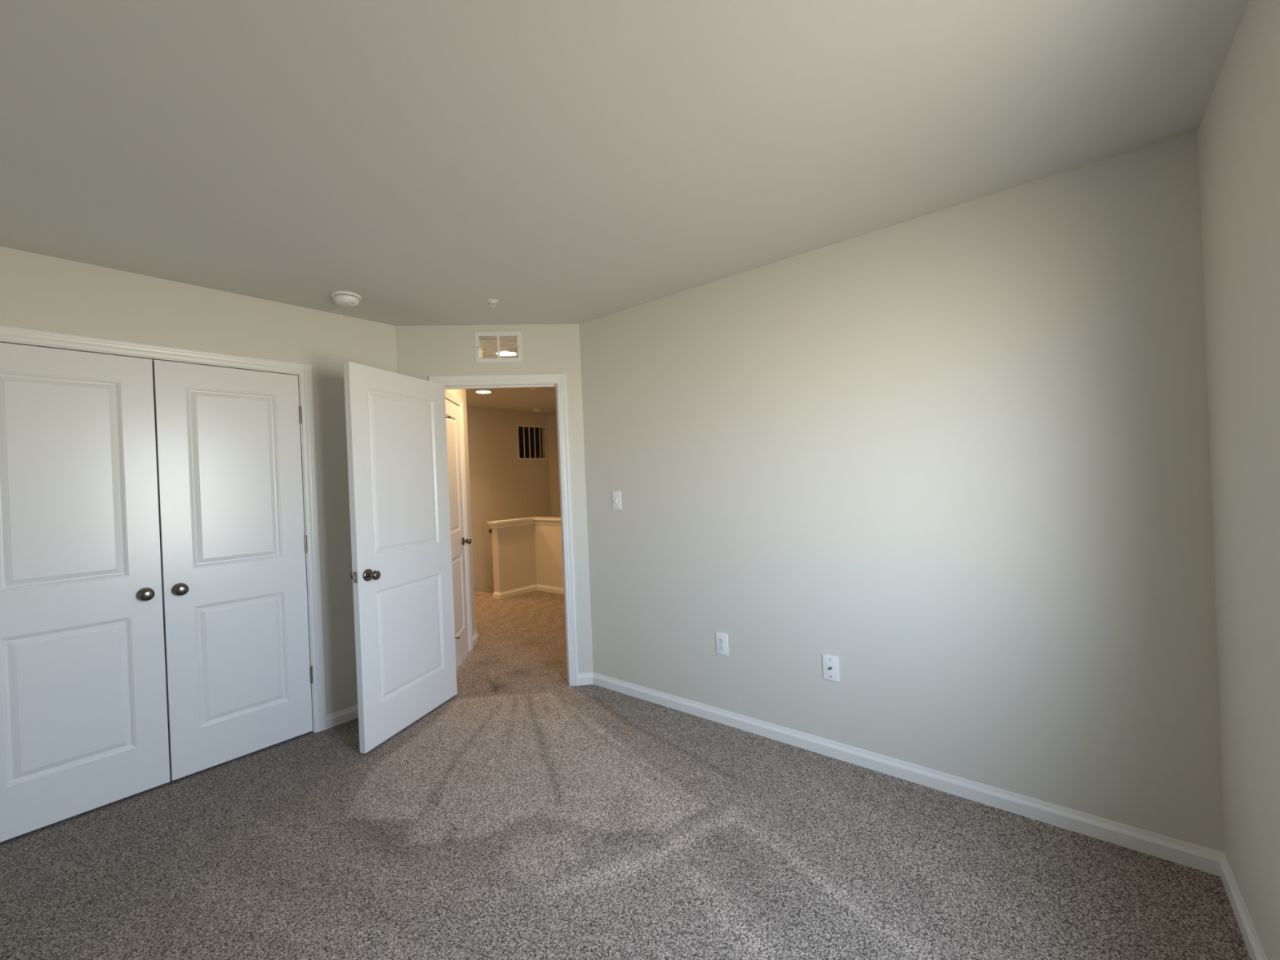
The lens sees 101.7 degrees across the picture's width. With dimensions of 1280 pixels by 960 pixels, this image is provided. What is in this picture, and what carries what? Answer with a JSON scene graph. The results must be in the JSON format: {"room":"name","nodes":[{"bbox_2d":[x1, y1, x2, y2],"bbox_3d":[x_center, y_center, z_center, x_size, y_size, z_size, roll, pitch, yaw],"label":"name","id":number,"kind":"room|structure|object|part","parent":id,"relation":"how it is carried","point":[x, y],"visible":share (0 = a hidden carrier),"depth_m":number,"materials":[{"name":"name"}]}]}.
{"room":"empty bedroom","nodes":[
{"label":"empty bedroom","id":0,"kind":"room"},
{"bbox_2d":[152,366,168,735],"bbox_3d":[-2.668,0.257,2.736,0.635,2.440,1.926,-2,0,39],"label":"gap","id":1,"kind":"structure","parent":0,"point":[153,366],"depth_m":3.02,"materials":[{"name":"paint"}]},
{"bbox_2d":[0,246,397,715],"bbox_3d":[-2.496,0.751,2.330,0.115,3.440,2.999,-2,0,39],"label":"wall","id":2,"kind":"structure","parent":0,"point":[38,291],"depth_m":2.84,"materials":[{"name":"beige paint"}]},
{"bbox_2d":[0,342,169,842],"bbox_3d":[-2.487,0.444,2.259,0.077,2.027,0.614,-2,0,39],"label":"door","id":3,"kind":"structure","parent":2,"relation":"in","point":[84,726],"depth_m":2.29,"materials":[{"name":"white wood"}]},
{"bbox_3d":[-2.310,0.537,2.439,0.036,0.057,0.057,-2,0,39],"label":"knob","id":4,"kind":"part","parent":3,"relation":"part of","materials":[{"name":"silver metal"}]},
{"bbox_2d":[0,324,327,733],"bbox_3d":[-2.333,0.408,2.531,0.133,2.111,1.354,-2,0,39],"label":"door frame","id":5,"kind":"structure","parent":2,"relation":"attached to","point":[8,334],"depth_m":2.97,"materials":[{"name":"white paint"}]},
{"bbox_2d":[152,360,312,780],"bbox_3d":[-2.095,0.426,2.739,0.077,2.027,0.612,-2,0,39],"label":"door","id":6,"kind":"structure","parent":2,"relation":"in","point":[239,673],"depth_m":2.71,"materials":[{"name":"white wood"}]},
{"bbox_3d":[-2.232,0.534,2.534,0.036,0.057,0.057,-2,0,39],"label":"knob","id":7,"kind":"part","parent":6,"relation":"part of","materials":[{"name":"silver metal"}]},
{"bbox_2d":[326,704,358,728],"bbox_3d":[-1.660,1.398,3.219,0.013,0.076,0.505,-2,0,39],"label":"baseboard","id":8,"kind":"structure","parent":2,"relation":"attached to","point":[347,714],"depth_m":3.09,"materials":[{"name":"white paint"}]},
{"bbox_2d":[447,389,475,635],"bbox_3d":[-1.485,0.706,4.076,0.115,3.440,1.074,-2,0,-6],"label":"wall","id":9,"kind":"structure","parent":0,"point":[461,393],"depth_m":4.54,"materials":[{"name":"beige paint"}]},
{"bbox_2d":[444,398,471,666],"bbox_3d":[-1.420,0.399,4.040,0.104,2.024,0.602,-2,0,-6],"label":"door","id":10,"kind":"structure","parent":9,"relation":"in","point":[453,436],"depth_m":4.13,"materials":[{"name":"white wood"}]},
{"bbox_3d":[-1.416,0.502,4.282,0.057,0.052,0.052,-2,0,-6],"label":"knob","id":11,"kind":"part","parent":10,"relation":"part of","materials":[{"name":"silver metal"}]},
{"bbox_2d":[444,389,472,650],"bbox_3d":[-1.485,0.373,4.033,0.133,2.104,0.735,-2,0,-6],"label":"door frame","id":12,"kind":"structure","parent":9,"relation":"attached to","point":[449,396],"depth_m":4.35,"materials":[{"name":"white paint"}]},
{"bbox_2d":[472,632,477,647],"bbox_3d":[-1.436,1.385,4.516,0.013,0.076,0.218,-2,0,-6],"label":"baseboard","id":13,"kind":"structure","parent":9,"relation":"attached to","point":[475,636],"depth_m":4.53,"materials":[{"name":"white paint"}]},
{"bbox_2d":[395,324,593,673],"bbox_3d":[-0.943,0.685,3.532,1.292,3.440,0.115,-2,0,-6],"label":"wall","id":14,"kind":"structure","parent":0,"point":[423,352],"depth_m":3.51,"materials":[{"name":"beige paint"}]},
{"bbox_2d":[343,361,459,753],"bbox_3d":[-1.367,0.397,3.059,0.176,2.030,0.779,-2,0,17],"label":"door","id":15,"kind":"structure","parent":14,"relation":"in","point":[401,574],"depth_m":2.97,"materials":[{"name":"white wood"}]},
{"bbox_3d":[-1.512,0.505,2.777,0.057,0.052,0.052,-2,0,17],"label":"knob","id":16,"kind":"part","parent":15,"relation":"part of","materials":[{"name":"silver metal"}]},
{"bbox_3d":[-1.474,0.504,2.698,0.024,0.058,0.002,-2,0,17],"label":"latch plate","id":17,"kind":"part","parent":15,"relation":"part of","materials":[{"name":"silver metal"}]},
{"bbox_3d":[-1.401,0.501,2.743,0.057,0.052,0.052,-2,0,17],"label":"knob","id":18,"kind":"part","parent":15,"relation":"part of","materials":[{"name":"silver metal"}]},
{"bbox_2d":[474,331,522,363],"bbox_3d":[-0.944,-0.885,3.476,0.305,0.202,0.018,-2,0,-6],"label":"grille","id":19,"kind":"object","parent":14,"relation":"attached to","point":[519,358],"visible":1,"depth_m":3.47,"materials":[{"name":"white metal"}]},
{"bbox_2d":[428,373,578,685],"bbox_3d":[-0.908,0.352,3.536,0.893,2.104,0.152,-2,0,-6],"label":"door frame","id":20,"kind":"structure","parent":14,"relation":"attached to","point":[558,380],"depth_m":3.51,"materials":[{"name":"white paint"}]},
{"bbox_2d":[577,672,593,685],"bbox_3d":[-0.366,1.345,3.524,0.103,0.076,0.013,-2,0,-6],"label":"baseboard","id":21,"kind":"structure","parent":14,"relation":"attached to","point":[584,678],"depth_m":3.52,"materials":[{"name":"white paint"}]},
{"bbox_2d":[466,406,551,593],"bbox_3d":[-1.873,1.012,7.527,0.100,4.040,1.510,-2,0,39],"label":"wall","id":22,"kind":"structure","parent":0,"point":[504,486],"depth_m":7.34,"materials":[{"name":"beige paint"}]},
{"bbox_2d":[516,424,546,459],"bbox_3d":[-1.648,-0.562,7.851,0.086,0.517,0.548,-2,0,39],"label":"air vent","id":23,"kind":"object","parent":22,"relation":"in","point":[529,439],"visible":0.96,"depth_m":7.86,"materials":[{"name":"white metal"}]},
{"bbox_2d":[491,524,564,592],"bbox_3d":[-0.024,1.711,5.350,3.923,2.505,0.678,-2,0,39],"label":"wall","id":24,"kind":"structure","parent":0,"point":[526,555],"depth_m":6.48,"materials":[{"name":"beige paint"}]},
{"bbox_2d":[487,516,560,528],"bbox_3d":[-0.087,0.479,5.357,3.957,0.082,0.746,-2,0,39],"label":"wall cap","id":25,"kind":"object","parent":24,"relation":"attached to","point":[533,520],"visible":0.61,"depth_m":6.46,"materials":[{"name":"white paint"}]},
{"bbox_2d":[493,583,564,599],"bbox_3d":[-0.085,1.328,5.304,3.936,0.076,0.576,-2,0,39],"label":"baseboard","id":26,"kind":"structure","parent":24,"relation":"attached to","point":[504,594],"depth_m":6.46,"materials":[{"name":"white paint"}]},
{"bbox_2d":[546,412,560,517],"bbox_3d":[0.491,0.919,6.627,4.700,4.040,0.100,-2,0,39],"label":"wall","id":27,"kind":"structure","parent":0,"point":[552,417],"depth_m":8.01,"materials":[{"name":"beige paint"}]},
{"bbox_2d":[0,0,1248,413],"bbox_3d":[-1.553,-1.073,3.873,8.251,0.120,6.880,-2,0,39],"label":"ceiling","id":28,"kind":"structure","parent":0,"point":[428,162],"depth_m":1.58,"materials":[{"name":"paint"}]},
{"bbox_2d":[331,290,361,306],"bbox_3d":[-1.602,-0.983,2.845,0.143,0.049,0.143,-2,0,9],"label":"smoke detector","id":29,"kind":"object","parent":28,"relation":"attached to","point":[340,297],"visible":1,"depth_m":2.80,"materials":[{"name":"white plastic"}]},
{"bbox_3d":[-1.603,-1.001,2.845,0.143,0.014,0.143,-2,0,9],"label":"plate","id":30,"kind":"part","parent":29,"relation":"part of","materials":[{"name":"white plastic"}]},
{"bbox_2d":[474,389,492,393],"bbox_3d":[-1.768,-0.998,5.886,0.190,0.024,0.190,-2,0,39],"label":"recessed light","id":31,"kind":"object","parent":28,"relation":"in","point":[480,391],"visible":1,"depth_m":5.83,"materials":[{"name":"white plastic"}]},
{"bbox_2d":[476,391,490,393],"bbox_3d":[-1.767,-0.990,5.886,0.156,0.008,0.156,-2,0,39],"label":"diffuser","id":32,"kind":"object","parent":31,"relation":"attached to","point":[480,392],"depth_m":5.86,"materials":[{"name":"white plastic"}]},
{"bbox_2d":[487,298,498,306],"bbox_3d":[-0.850,-1.023,3.016,0.063,0.032,0.063,-2,0,-11],"label":"sprinkler","id":33,"kind":"object","parent":28,"relation":"attached to","point":[493,301],"visible":1,"depth_m":3.01,"materials":[{"name":"white plastic"}]},
{"bbox_2d":[493,349,517,355],"bbox_3d":[-1.077,-1.021,4.199,0.190,0.024,0.190,-2,0,39],"label":"recessed light","id":34,"kind":"object","parent":28,"relation":"in","point":[500,349],"visible":0.39,"depth_m":4.15,"materials":[{"name":"white plastic"}]},
{"bbox_2d":[497,352,515,355],"bbox_3d":[-1.077,-1.013,4.199,0.156,0.008,0.156,-2,0,39],"label":"diffuser","id":35,"kind":"object","parent":34,"relation":"attached to","point":[500,353],"depth_m":4.19,"materials":[{"name":"white"}]},
{"bbox_2d":[531,408,542,412],"bbox_3d":[-1.477,-1.001,7.470,0.143,0.049,0.143,-2,0,9],"label":"smoke detector","id":36,"kind":"object","parent":28,"relation":"attached to","point":[535,410],"visible":1,"depth_m":7.43,"materials":[{"name":"white plastic"}]},
{"bbox_2d":[0,590,1251,959],"bbox_3d":[-1.774,1.440,3.442,8.130,0.001,5.835,-2,0,39],"label":"floor","id":37,"kind":"structure","parent":0,"point":[530,814],"depth_m":1.90,"materials":[{"name":"grey carpet"}]},
{"bbox_2d":[579,129,1224,852],"bbox_3d":[0.815,0.117,2.640,3.049,2.440,0.115,-2,0,39],"label":"wall","id":38,"kind":"structure","parent":0,"point":[957,456],"depth_m":2.17,"materials":[{"name":"beige paint"}]},
{"bbox_2d":[612,490,621,509],"bbox_3d":[-0.155,0.130,3.347,0.074,0.118,0.022,-2,0,39],"label":"light switch","id":39,"kind":"object","parent":38,"relation":"attached to","point":[616,495],"visible":1,"depth_m":3.35,"materials":[{"name":"white plastic"}]},
{"bbox_2d":[715,631,728,655],"bbox_3d":[0.453,0.907,2.885,0.075,0.119,0.009,-2,0,39],"label":"power outlet","id":40,"kind":"object","parent":38,"relation":"attached to","point":[722,639],"visible":1,"depth_m":2.88,"materials":[{"name":"white plastic"}]},
{"bbox_2d":[719,644,724,649],"bbox_3d":[0.452,0.927,2.883,0.033,0.029,0.003,-2,0,39],"label":"receptacle","id":41,"kind":"object","parent":40,"relation":"attached to","point":[721,646],"depth_m":2.88,"materials":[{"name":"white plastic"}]},
{"bbox_2d":[719,637,724,643],"bbox_3d":[0.451,0.888,2.883,0.033,0.029,0.003,-2,0,39],"label":"receptacle","id":42,"kind":"object","parent":40,"relation":"attached to","point":[721,639],"depth_m":2.88,"materials":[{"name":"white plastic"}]},
{"bbox_2d":[822,653,839,681],"bbox_3d":[0.913,0.904,2.502,0.076,0.119,0.019,-2,0,39],"label":"cable jack","id":43,"kind":"object","parent":38,"relation":"attached to","point":[830,663],"visible":1,"depth_m":2.50,"materials":[{"name":"white plastic"}]},
{"bbox_2d":[592,672,1224,876],"bbox_3d":[0.796,1.300,2.616,2.886,0.076,0.013,-2,0,39],"label":"baseboard","id":44,"kind":"structure","parent":38,"relation":"attached to","point":[1201,858],"depth_m":2.17,"materials":[{"name":"white paint"}]},
{"bbox_2d":[1197,0,1279,959],"bbox_3d":[0.719,0.128,0.190,0.140,2.440,3.797,-2,0,39],"label":"wall","id":45,"kind":"structure","parent":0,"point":[1238,131],"depth_m":1.34,"materials":[{"name":"beige paint"}]},
{"bbox_2d":[1219,853,1267,959],"bbox_3d":[0.707,1.311,0.242,0.013,0.076,3.797,-2,0,39],"label":"baseboard","id":46,"kind":"structure","parent":45,"relation":"attached to","point":[1251,938],"depth_m":1.51,"materials":[{"name":"white paint"}]}
]}

